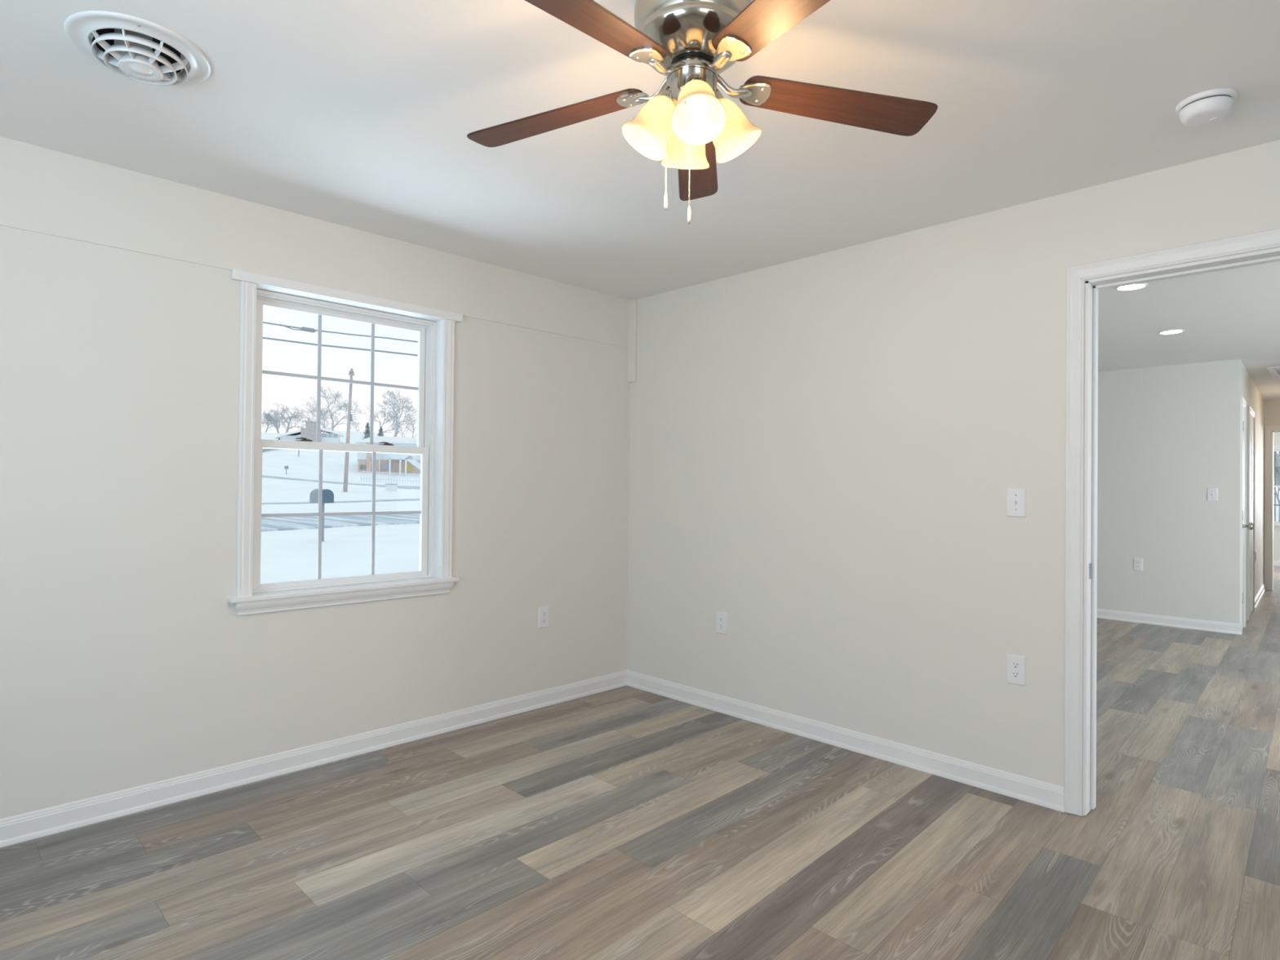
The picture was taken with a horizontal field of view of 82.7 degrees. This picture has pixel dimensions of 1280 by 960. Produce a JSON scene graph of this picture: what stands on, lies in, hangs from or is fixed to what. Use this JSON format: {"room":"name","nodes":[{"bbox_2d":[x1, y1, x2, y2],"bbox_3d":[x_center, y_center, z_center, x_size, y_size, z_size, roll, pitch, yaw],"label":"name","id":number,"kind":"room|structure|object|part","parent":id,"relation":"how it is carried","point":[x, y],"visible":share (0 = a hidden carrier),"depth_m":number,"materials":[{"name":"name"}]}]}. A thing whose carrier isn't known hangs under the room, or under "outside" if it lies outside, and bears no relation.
{"room":"empty bedroom","nodes":[
{"label":"empty bedroom","id":0,"kind":"room"},
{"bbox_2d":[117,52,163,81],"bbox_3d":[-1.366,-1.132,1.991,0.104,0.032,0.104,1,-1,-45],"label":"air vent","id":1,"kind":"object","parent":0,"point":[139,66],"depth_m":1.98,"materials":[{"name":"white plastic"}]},
{"bbox_2d":[0,225,630,818],"bbox_3d":[-1.863,0.127,2.956,4.900,2.600,0.160,1,-1,-45],"label":"wall","id":2,"kind":"structure","parent":0,"point":[126,660],"depth_m":2.92,"materials":[{"name":"beige paint"}]},
{"bbox_2d":[0,670,626,848],"bbox_3d":[-1.811,1.221,2.883,4.900,0.092,0.019,1,-1,-45],"label":"baseboard","id":3,"kind":"structure","parent":2,"relation":"attached to","point":[24,827],"depth_m":3.10,"materials":[{"name":"white paint"}]},
{"bbox_2d":[0,136,629,347],"bbox_3d":[-1.794,-1.022,2.906,4.900,0.303,0.006,1,-1,-45],"label":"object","id":4,"kind":"structure","parent":2,"relation":"attached to","point":[42,190],"depth_m":3.10,"materials":[{"name":"beige paint"}]},
{"bbox_2d":[228,268,462,615],"bbox_3d":[-1.358,-0.147,3.424,1.077,1.433,0.190,1,-1,-45],"label":"window","id":5,"kind":"structure","parent":2,"relation":"in","point":[435,328],"depth_m":3.40,"materials":[{"name":"white paint"}]},
{"bbox_3d":[-1.405,-0.464,3.474,0.810,0.658,0.025,1,-1,-45],"label":"sash","id":6,"kind":"part","parent":5,"relation":"part of","materials":[{"name":"white plastic"}]},
{"bbox_2d":[262,315,417,444],"bbox_3d":[-1.407,-0.469,3.477,0.750,0.594,0.006,1,-1,-45],"label":"grille","id":7,"kind":"object","parent":5,"relation":"attached to","point":[369,321],"depth_m":3.52,"materials":[{"name":"white plastic"}]},
{"bbox_3d":[-1.388,0.156,3.446,0.830,0.659,0.026,1,-1,-45],"label":"sash","id":8,"kind":"part","parent":5,"relation":"part of","materials":[{"name":"white plastic"}]},
{"bbox_2d":[261,449,421,578],"bbox_3d":[-1.390,0.161,3.448,0.760,0.595,0.006,1,-1,-45],"label":"window pane","id":9,"kind":"object","parent":5,"relation":"attached to","point":[372,575],"depth_m":3.53,"materials":[{"name":"clear glass"}]},
{"bbox_3d":[-1.339,0.504,3.391,1.058,0.020,0.115,1,-1,-45],"label":"sill","id":10,"kind":"part","parent":5,"relation":"part of","materials":[{"name":"white paint"}]},
{"bbox_3d":[-1.396,-0.163,3.461,0.876,1.313,0.084,1,-1,-45],"label":"frame","id":11,"kind":"part","parent":5,"relation":"part of","materials":[{"name":"white plastic"}]},
{"bbox_2d":[537,605,549,628],"bbox_3d":[-0.547,0.784,4.151,0.074,0.120,0.008,1,-1,-45],"label":"wall outlet","id":12,"kind":"object","parent":2,"relation":"attached to","point":[544,611],"visible":1,"depth_m":4.15,"materials":[{"name":"white plastic"}]},
{"bbox_2d":[542,617,546,623],"bbox_3d":[-0.545,0.803,4.148,0.034,0.027,0.002,1,-1,-45],"label":"receptacle","id":13,"kind":"object","parent":12,"relation":"attached to","point":[544,620],"depth_m":4.15,"materials":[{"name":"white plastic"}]},
{"bbox_2d":[542,611,546,616],"bbox_3d":[-0.545,0.764,4.149,0.034,0.027,0.002,1,-1,-45],"label":"receptacle","id":14,"kind":"object","parent":12,"relation":"attached to","point":[544,613],"depth_m":4.15,"materials":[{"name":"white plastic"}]},
{"bbox_2d":[0,565,1279,959],"bbox_3d":[5.006,1.439,5.886,19.000,0.160,8.873,1,-1,-45],"label":"floor","id":15,"kind":"structure","parent":0,"point":[626,822],"depth_m":2.53,"materials":[{"name":"laminate"}]},
{"bbox_2d":[0,0,1279,400],"bbox_3d":[4.872,-1.152,6.025,19.060,0.140,7.400,1,-1,-45],"label":"ceiling","id":16,"kind":"structure","parent":0,"point":[357,114],"depth_m":2.38,"materials":[{"name":"white paint"}]},
{"bbox_2d":[63,10,211,85],"bbox_3d":[-1.365,-1.211,1.992,0.333,0.190,0.333,1,-1,-45],"label":"ceiling vent","id":17,"kind":"object","parent":16,"relation":"in","point":[140,64],"visible":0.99,"depth_m":1.95,"materials":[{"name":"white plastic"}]},
{"bbox_2d":[466,0,937,223],"bbox_3d":[0.097,-0.870,1.629,1.120,0.590,1.158,1,-1,-45],"label":"ceiling fan","id":18,"kind":"object","parent":16,"relation":"hanging from","point":[689,42],"visible":1,"depth_m":1.62,"materials":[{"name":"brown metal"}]},
{"bbox_3d":[-0.209,-0.897,1.808,0.481,0.005,0.120,-3,7,24],"label":"fan blade","id":19,"kind":"part","parent":18,"relation":"part of","materials":[{"name":"brown wood"}]},
{"bbox_3d":[-0.122,-0.901,1.396,0.120,0.005,0.481,12,10,41],"label":"fan blade","id":20,"kind":"part","parent":18,"relation":"part of","materials":[{"name":"brown wood"}]},
{"bbox_3d":[0.017,-0.805,1.655,0.122,0.137,0.120,1,-1,-45],"label":"lamp shade","id":21,"kind":"part","parent":18,"relation":"part of","materials":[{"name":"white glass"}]},
{"bbox_3d":[0.060,-0.767,1.664,0.003,0.225,0.004,1,-1,-45],"label":"pull chain","id":22,"kind":"part","parent":18,"relation":"part of","materials":[{"name":"metal"}]},
{"bbox_2d":[660,85,671,98],"bbox_3d":[0.070,-0.868,1.658,0.055,0.054,0.048,1,0,-4],"label":"socket","id":23,"kind":"object","parent":18,"relation":"attached to","point":[666,93],"depth_m":1.64,"materials":[{"name":"silver metal"}]},
{"bbox_3d":[0.112,-0.803,1.762,0.120,0.137,0.122,1,-1,-45],"label":"lamp shade","id":24,"kind":"part","parent":18,"relation":"part of","materials":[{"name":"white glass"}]},
{"bbox_3d":[0.111,-0.720,1.630,0.003,0.219,0.004,1,-1,-45],"label":"pull chain","id":25,"kind":"part","parent":18,"relation":"part of","materials":[{"name":"metal"}]},
{"bbox_2d":[684,74,705,96],"bbox_3d":[0.122,-0.868,1.612,0.048,0.054,0.055,1,0,-4],"label":"socket","id":26,"kind":"object","parent":18,"relation":"attached to","point":[688,77],"depth_m":1.60,"materials":[{"name":"silver metal"}]},
{"bbox_3d":[0.123,-0.825,1.583,0.052,0.076,0.055,1,-1,-45],"label":"bulb","id":27,"kind":"part","parent":18,"relation":"part of","materials":[{"name":"white glass"}]},
{"bbox_3d":[0.157,-0.891,2.018,0.120,0.005,0.481,-11,-5,5],"label":"fan blade","id":28,"kind":"part","parent":18,"relation":"part of","materials":[{"name":"brown wood"}]},
{"bbox_3d":[0.124,-0.805,1.560,0.120,0.137,0.122,1,-1,-45],"label":"lamp shade","id":29,"kind":"part","parent":18,"relation":"part of","materials":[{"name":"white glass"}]},
{"bbox_2d":[715,88,724,98],"bbox_3d":[0.168,-0.867,1.665,0.055,0.054,0.048,1,0,-4],"label":"socket","id":30,"kind":"object","parent":18,"relation":"attached to","point":[718,95],"depth_m":1.64,"materials":[{"name":"silver metal"}]},
{"bbox_3d":[0.219,-0.803,1.667,0.122,0.137,0.120,1,-1,-45],"label":"lamp shade","id":31,"kind":"part","parent":18,"relation":"part of","materials":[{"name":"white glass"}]},
{"bbox_3d":[0.299,-0.906,1.350,0.120,0.005,0.481,13,-5,-30],"label":"fan blade","id":32,"kind":"part","parent":18,"relation":"part of","materials":[{"name":"brown wood"}]},
{"bbox_3d":[0.470,-0.893,1.735,0.481,0.005,0.120,3,-12,-12],"label":"fan blade","id":33,"kind":"part","parent":18,"relation":"part of","materials":[{"name":"brown wood"}]},
{"bbox_2d":[1115,283,1147,290],"bbox_3d":[2.833,-1.114,4.195,0.156,0.006,0.156,1,-1,-45],"label":"recessed light","id":34,"kind":"object","parent":16,"relation":"in","point":[1135,286],"visible":0.77,"depth_m":4.19,"materials":[{"name":"white plastic"}]},
{"bbox_2d":[1158,328,1184,334],"bbox_3d":[3.924,-1.093,5.374,0.156,0.006,0.156,1,-1,-45],"label":"recessed light","id":35,"kind":"object","parent":16,"relation":"in","point":[1177,331],"visible":1,"depth_m":5.36,"materials":[{"name":"white plastic"}]},
{"bbox_2d":[1175,88,1236,126],"bbox_3d":[1.710,-1.115,2.198,0.146,0.058,0.146,1,-1,-45],"label":"smoke detector","id":36,"kind":"object","parent":16,"relation":"attached to","point":[1211,106],"visible":1,"depth_m":2.16,"materials":[{"name":"white plastic"}]},
{"bbox_2d":[1266,366,1279,376],"bbox_3d":[6.301,-1.054,6.970,0.680,0.012,0.400,1,-1,-45],"label":"ceiling vent","id":37,"kind":"object","parent":16,"relation":"in","point":[1274,371],"visible":1,"depth_m":7.00,"materials":[{"name":"white metal"}]},
{"bbox_2d":[626,139,1279,816],"bbox_3d":[1.678,0.082,2.956,0.115,2.440,5.160,1,-1,-45],"label":"wall","id":38,"kind":"structure","parent":0,"point":[826,449],"depth_m":3.39,"materials":[{"name":"beige paint"}]},
{"bbox_2d":[627,298,637,382],"bbox_3d":[-0.047,-0.880,4.608,0.020,0.524,0.062,1,-1,-45],"label":"trim","id":39,"kind":"structure","parent":38,"relation":"attached to","point":[633,315],"depth_m":4.59,"materials":[{"name":"beige paint"}]},
{"bbox_2d":[716,611,727,634],"bbox_3d":[0.457,0.802,4.081,0.008,0.120,0.074,1,-1,-45],"label":"wall outlet","id":40,"kind":"object","parent":38,"relation":"attached to","point":[722,617],"visible":1,"depth_m":4.07,"materials":[{"name":"white plastic"}]},
{"bbox_2d":[718,623,723,629],"bbox_3d":[0.455,0.822,4.079,0.002,0.027,0.034,1,-1,-45],"label":"receptacle","id":41,"kind":"object","parent":40,"relation":"attached to","point":[720,625],"depth_m":4.08,"materials":[{"name":"white plastic"}]},
{"bbox_2d":[718,617,723,622],"bbox_3d":[0.455,0.782,4.079,0.002,0.027,0.034,1,-1,-45],"label":"receptacle","id":42,"kind":"object","parent":40,"relation":"attached to","point":[720,619],"depth_m":4.08,"materials":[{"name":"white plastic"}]},
{"bbox_2d":[626,670,1064,812],"bbox_3d":[0.788,1.253,3.732,0.019,0.092,2.487,1,-1,-45],"label":"baseboard","id":43,"kind":"structure","parent":38,"relation":"attached to","point":[1048,795],"depth_m":3.43,"materials":[{"name":"white paint"}]},
{"bbox_2d":[1006,653,1026,685],"bbox_3d":[1.545,0.781,2.990,0.008,0.120,0.074,1,-1,-45],"label":"wall outlet","id":44,"kind":"object","parent":38,"relation":"attached to","point":[1015,664],"visible":1,"depth_m":2.99,"materials":[{"name":"white plastic"}]},
{"bbox_2d":[1011,671,1020,678],"bbox_3d":[1.543,0.800,2.988,0.002,0.027,0.034,1,-1,-45],"label":"receptacle","id":45,"kind":"object","parent":44,"relation":"attached to","point":[1015,674],"depth_m":2.99,"materials":[{"name":"white plastic"}]},
{"bbox_2d":[1011,661,1020,668],"bbox_3d":[1.543,0.761,2.988,0.002,0.027,0.034,1,-1,-45],"label":"receptacle","id":46,"kind":"object","parent":44,"relation":"attached to","point":[1015,664],"depth_m":2.99,"materials":[{"name":"white plastic"}]},
{"bbox_2d":[1006,488,1026,517],"bbox_3d":[1.547,0.093,2.995,0.016,0.120,0.074,1,-1,-45],"label":"light switch","id":47,"kind":"object","parent":38,"relation":"attached to","point":[1015,497],"visible":1,"depth_m":2.99,"materials":[{"name":"white plastic"}]},
{"bbox_2d":[1063,228,1279,816],"bbox_3d":[2.042,0.231,2.589,0.149,2.138,0.906,1,-1,-45],"label":"door frame","id":48,"kind":"structure","parent":38,"relation":"in","point":[1082,341],"depth_m":2.83,"materials":[{"name":"white paint"}]},
{"bbox_3d":[1.763,0.357,2.846,0.026,0.060,0.003,1,-1,-45],"label":"strike plate","id":49,"kind":"part","parent":48,"relation":"part of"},
{"bbox_2d":[1097,359,1241,623],"bbox_3d":[4.046,0.145,7.804,0.115,2.440,3.717,1,-1,-45],"label":"wall","id":50,"kind":"structure","parent":0,"point":[1167,435],"depth_m":6.80,"materials":[{"name":"grey paint"}]},
{"bbox_2d":[1133,557,1142,570],"bbox_3d":[4.775,0.809,6.974,0.008,0.120,0.074,1,-1,-45],"label":"wall outlet","id":51,"kind":"object","parent":50,"relation":"attached to","point":[1137,562],"visible":1,"depth_m":6.97,"materials":[{"name":"white plastic"}]},
{"bbox_2d":[1097,608,1241,635],"bbox_3d":[4.063,1.318,7.671,0.019,0.092,3.533,1,-1,-45],"label":"baseboard","id":52,"kind":"structure","parent":50,"relation":"attached to","point":[1171,621],"depth_m":6.78,"materials":[{"name":"white paint"}]},
{"bbox_2d":[1207,487,1217,501],"bbox_3d":[5.176,0.130,6.577,0.016,0.120,0.074,1,-1,-45],"label":"light switch","id":53,"kind":"object","parent":50,"relation":"attached to","point":[1212,493],"visible":1,"depth_m":6.58,"materials":[{"name":"white plastic"}]},
{"bbox_2d":[1241,362,1264,622],"bbox_3d":[6.647,0.172,7.961,0.115,2.440,4.026,0,-1,43],"label":"wall","id":54,"kind":"structure","parent":0,"point":[1250,392],"depth_m":8.39,"materials":[{"name":"beige paint"}]},
{"bbox_2d":[1240,395,1253,634],"bbox_3d":[5.535,0.314,6.615,0.091,2.111,0.497,0,-1,43],"label":"door","id":55,"kind":"structure","parent":54,"relation":"in","point":[1243,526],"depth_m":6.60,"materials":[{"name":"white paint"}]},
{"bbox_3d":[5.508,0.314,6.640,0.017,2.111,0.497,0,-1,43],"label":"casing","id":56,"kind":"part","parent":55,"relation":"part of","materials":[{"name":"white paint"}]},
{"bbox_3d":[5.430,0.413,6.500,0.070,0.068,0.088,1,-1,-45],"label":"knob","id":57,"kind":"part","parent":55,"relation":"part of","materials":[{"name":"metal"}]},
{"bbox_2d":[1247,405,1255,620],"bbox_3d":[6.269,0.329,7.459,0.017,2.111,0.863,0,-1,43],"label":"door","id":58,"kind":"structure","parent":54,"relation":"in","point":[1251,413],"depth_m":7.44,"materials":[{"name":"white paint"}]},
{"bbox_2d":[1254,583,1265,608],"bbox_3d":[7.330,1.358,8.600,0.019,0.092,2.122,0,-1,43],"label":"baseboard","id":59,"kind":"structure","parent":54,"relation":"attached to","point":[1262,589],"depth_m":8.50,"materials":[{"name":"white paint"}]},
{"bbox_2d":[1263,400,1279,554],"bbox_3d":[8.404,0.199,9.125,0.115,2.440,4.000,1,-1,-45],"label":"wall","id":60,"kind":"structure","parent":0,"point":[1272,408],"depth_m":9.36,"materials":[{"name":"beige paint"}]},
{"bbox_2d":[1263,425,1279,590],"bbox_3d":[8.418,0.360,9.097,0.132,2.113,0.920,1,-1,-45],"label":"door frame","id":61,"kind":"structure","parent":60,"relation":"in","point":[1268,430],"depth_m":9.35,"materials":[{"name":"white paint"}]},
{"bbox_2d":[1273,432,1279,560],"bbox_3d":[11.380,0.253,12.092,0.160,2.440,4.000,1,-1,-45],"label":"wall","id":62,"kind":"structure","parent":0,"point":[1276,435],"depth_m":12.45,"materials":[{"name":"grey paint"}]},
{"bbox_2d":[1273,445,1279,525],"bbox_3d":[11.001,0.440,12.392,0.130,2.059,1.010,1,-1,-45],"label":"window","id":63,"kind":"structure","parent":62,"relation":"in","point":[1276,448],"depth_m":12.51,"materials":[{"name":"white plastic"}]},
{"bbox_3d":[10.977,0.439,12.368,0.017,2.059,0.952,1,-1,-45],"label":"casing","id":64,"kind":"part","parent":63,"relation":"part of","materials":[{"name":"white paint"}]},
{"bbox_2d":[1273,560,1279,566],"bbox_3d":[11.305,1.425,12.019,0.019,0.092,4.000,1,-1,-45],"label":"baseboard","id":65,"kind":"structure","parent":62,"relation":"attached to","point":[1275,562],"depth_m":12.43,"materials":[{"name":"white paint"}]},
{"label":"outside","id":66,"kind":"structure","parent":0,"visible":0},
{"bbox_2d":[262,321,417,342],"bbox_3d":[-8.866,-4.454,22.172,7.536,0.358,0.360,1,-1,-22],"label":"power line","id":67,"kind":"object","parent":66,"point":[303,328],"visible":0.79,"depth_m":21.93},
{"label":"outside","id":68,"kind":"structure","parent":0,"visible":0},
{"bbox_2d":[262,337,417,355],"bbox_3d":[-8.859,-4.020,22.156,7.536,0.345,0.337,1,-1,-22],"label":"power line","id":69,"kind":"object","parent":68,"point":[267,338],"visible":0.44,"depth_m":22.16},
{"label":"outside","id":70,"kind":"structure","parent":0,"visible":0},
{"bbox_2d":[260,432,1279,583],"bbox_3d":[-65.918,-8.577,167.535,651.978,22.553,610.329,1,-1,-45],"label":"snowy ground","id":71,"kind":"structure","parent":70,"point":[290,555],"depth_m":19.38,"materials":[{"name":"white snow"}]},
{"bbox_2d":[262,448,276,452],"bbox_3d":[-47.273,-4.049,92.770,4.805,1.444,4.818,1,-1,-45],"label":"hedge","id":72,"kind":"object","parent":71,"relation":"on","point":[263,449],"visible":0.16,"depth_m":92.00,"materials":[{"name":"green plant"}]},
{"bbox_2d":[261,413,278,432],"bbox_3d":[-86.024,-12.963,169.221,4.511,5.430,7.137,1,-1,-45],"label":"bare tree","id":73,"kind":"object","parent":71,"relation":"on","point":[264,413],"visible":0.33,"depth_m":169.32,"materials":[{"name":"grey plant"}]},
{"bbox_2d":[261,408,288,433],"bbox_3d":[-77.319,-12.486,154.409,5.480,5.787,6.381,1,-1,-45],"label":"bare tree","id":74,"kind":"object","parent":71,"relation":"on","point":[269,419],"visible":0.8,"depth_m":153.94,"materials":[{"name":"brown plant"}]},
{"bbox_2d":[271,402,306,432],"bbox_3d":[-65.726,-11.446,136.401,6.577,5.783,5.957,1,-1,-45],"label":"bare tree","id":75,"kind":"object","parent":71,"relation":"on","point":[283,408],"visible":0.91,"depth_m":136.27,"materials":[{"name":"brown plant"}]},
{"bbox_2d":[273,421,343,443],"bbox_3d":[-49.512,-5.765,109.289,9.071,5.383,9.700,1,-1,-22],"label":"house","id":76,"kind":"structure","parent":71,"relation":"on","point":[309,432],"depth_m":105.13,"materials":[{"name":"white"}]},
{"bbox_2d":[291,400,334,427],"bbox_3d":[-84.741,-15.445,187.884,9.370,10.169,10.851,1,-1,-45],"label":"bare tree","id":77,"kind":"object","parent":71,"relation":"on","point":[308,402],"visible":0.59,"depth_m":186.51,"materials":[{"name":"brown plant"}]},
{"bbox_2d":[309,488,333,542],"bbox_3d":[-6.734,0.818,15.379,0.398,1.252,0.319,0,-1,37],"label":"mailbox","id":78,"kind":"object","parent":71,"relation":"on","point":[327,495],"visible":0.47,"depth_m":15.32,"materials":[{"name":"grey metal"}]},
{"bbox_3d":[-6.744,0.951,15.383,0.090,0.987,0.090,0,-1,37],"label":"post","id":79,"kind":"part","parent":78,"relation":"part of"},
{"bbox_3d":[-6.579,0.339,15.268,0.020,0.292,0.319,0,-1,37],"label":"door","id":80,"kind":"part","parent":78,"relation":"part of","materials":[{"name":"metal"}]},
{"bbox_2d":[306,407,338,432],"bbox_3d":[-74.882,-13.756,173.018,8.388,8.052,10.176,1,-1,-45],"label":"bare tree","id":81,"kind":"object","parent":71,"relation":"on","point":[322,409],"visible":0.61,"depth_m":171.74,"materials":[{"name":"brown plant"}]},
{"bbox_2d":[310,386,364,430],"bbox_3d":[-62.167,-13.910,148.721,10.485,10.180,8.704,1,-1,-45],"label":"bare tree","id":82,"kind":"object","parent":71,"relation":"on","point":[337,393],"visible":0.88,"depth_m":148.21,"materials":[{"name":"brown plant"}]},
{"bbox_2d":[262,475,420,488],"bbox_3d":[-22.121,0.342,63.652,33.646,1.884,3.874,0,0,13],"label":"road","id":83,"kind":"structure","parent":71,"relation":"on","point":[263,476],"depth_m":64.46,"materials":[{"name":"grey asphalt"}]},
{"bbox_2d":[262,498,420,504],"bbox_3d":[-12.977,1.267,44.638,1.713,0.604,33.436,0,-1,35],"label":"curb","id":84,"kind":"object","parent":71,"relation":"on","point":[395,500],"visible":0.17,"depth_m":39.83,"materials":[{"name":"grey concrete"}]},
{"bbox_2d":[342,368,354,492],"bbox_3d":[-22.084,-3.628,55.156,0.728,9.660,0.317,1,-1,-23],"label":"utility pole","id":85,"kind":"object","parent":71,"relation":"on","point":[351,373],"visible":0.91,"depth_m":55.06,"materials":[{"name":"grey wood"}]},
{"bbox_2d":[350,418,360,431],"bbox_3d":[-81.484,-14.170,210.988,6.201,7.752,6.327,1,-1,-45],"label":"bare tree","id":86,"kind":"object","parent":71,"relation":"on","point":[357,429],"visible":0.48,"depth_m":210.62,"materials":[{"name":"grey plant"}]},
{"bbox_2d":[336,431,375,438],"bbox_3d":[-74.796,-10.335,190.915,10.000,4.820,8.000,1,-1,-22],"label":"house","id":87,"kind":"structure","parent":71,"relation":"on","point":[353,434],"depth_m":189.21,"materials":[{"name":"white"}]},
{"bbox_2d":[362,422,369,439],"bbox_3d":[-41.386,-6.750,110.483,2.847,3.976,2.978,1,-1,-45],"label":"evergreen","id":88,"kind":"object","parent":71,"relation":"on","point":[366,433],"visible":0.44,"depth_m":110.29,"materials":[{"name":"green plant"}]},
{"bbox_2d":[376,426,384,436],"bbox_3d":[-42.970,-7.347,120.664,2.588,2.921,2.604,1,-1,-45],"label":"evergreen","id":89,"kind":"object","parent":71,"relation":"on","point":[380,433],"visible":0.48,"depth_m":120.42,"materials":[{"name":"green plant"}]},
{"bbox_2d":[364,402,404,436],"bbox_3d":[-58.530,-13.319,167.183,8.042,8.939,10.507,1,-1,-45],"label":"bare tree","id":90,"kind":"object","parent":71,"relation":"on","point":[386,413],"visible":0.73,"depth_m":166.47,"materials":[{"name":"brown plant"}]},
{"bbox_2d":[355,435,420,475],"bbox_3d":[-26.328,-1.867,81.050,10.183,5.357,13.000,1,-1,-22],"label":"house","id":91,"kind":"structure","parent":71,"relation":"on","point":[386,463],"depth_m":76.67,"materials":[{"name":"brick"}]},
{"bbox_3d":[-24.831,-1.366,77.843,0.818,0.771,0.100,1,-1,-22],"label":"yellow door","id":92,"kind":"part","parent":91,"relation":"part of","materials":[{"name":"yellow wood"}]},
{"bbox_2d":[360,471,420,484],"bbox_3d":[-22.632,-0.040,67.384,6.341,1.529,0.163,1,0,-3],"label":"fence","id":93,"kind":"object","parent":71,"relation":"on","point":[369,472],"visible":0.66,"depth_m":67.37,"materials":[{"name":"white"}]},
{"bbox_3d":[-22.623,-0.639,67.391,6.285,0.296,0.151,1,0,-3],"label":"rail","id":94,"kind":"part","parent":93,"relation":"part of","materials":[{"name":"white"}]},
{"bbox_3d":[-22.629,0.011,67.385,6.285,0.296,0.151,1,0,-3],"label":"rail","id":95,"kind":"part","parent":93,"relation":"part of","materials":[{"name":"white"}]},
{"bbox_2d":[385,483,397,491],"bbox_3d":[-19.802,0.669,57.905,0.589,0.752,0.799,0,-1,40],"label":"utility box","id":96,"kind":"object","parent":71,"relation":"on","point":[388,487],"visible":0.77,"depth_m":57.68,"materials":[{"name":"white"}]},
{"bbox_2d":[376,387,417,436],"bbox_3d":[-46.952,-12.851,143.191,8.497,10.470,12.709,1,-1,-45],"label":"bare tree","id":97,"kind":"object","parent":71,"relation":"on","point":[396,414],"visible":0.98,"depth_m":143.46,"materials":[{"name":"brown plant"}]},
{"bbox_2d":[393,414,415,437],"bbox_3d":[-63.101,-13.575,195.462,5.978,8.341,8.727,1,-1,-45],"label":"bare tree","id":98,"kind":"object","parent":71,"relation":"on","point":[397,415],"visible":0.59,"depth_m":195.12,"materials":[{"name":"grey plant"}]},
{"bbox_2d":[399,417,417,437],"bbox_3d":[-53.189,-11.625,170.350,6.453,5.986,7.806,1,-1,-45],"label":"bare tree","id":99,"kind":"object","parent":71,"relation":"on","point":[411,417],"visible":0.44,"depth_m":169.65,"materials":[{"name":"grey plant"}]},
{"bbox_2d":[1273,451,1279,484],"bbox_3d":[22.720,-0.686,27.085,3.255,4.753,3.523,1,-1,-45],"label":"bare tree","id":100,"kind":"object","parent":71,"relation":"on","point":[1277,459],"visible":0.02,"depth_m":26.46,"materials":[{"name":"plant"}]},
{"bbox_2d":[1273,474,1279,521],"bbox_3d":[16.568,0.686,19.013,2.581,2.234,1.350,0,0,18],"label":"bare tree","id":101,"kind":"object","parent":71,"relation":"on","point":[1278,481],"visible":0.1,"depth_m":19.14,"materials":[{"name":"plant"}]},
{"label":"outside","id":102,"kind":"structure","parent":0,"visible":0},
{"bbox_2d":[261,514,419,531],"bbox_3d":[-7.065,1.394,25.106,19.529,0.329,8.001,1,-1,-45],"label":"street","id":103,"kind":"structure","parent":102,"point":[272,523],"depth_m":21.52,"materials":[{"name":"white snow"}]}
]}

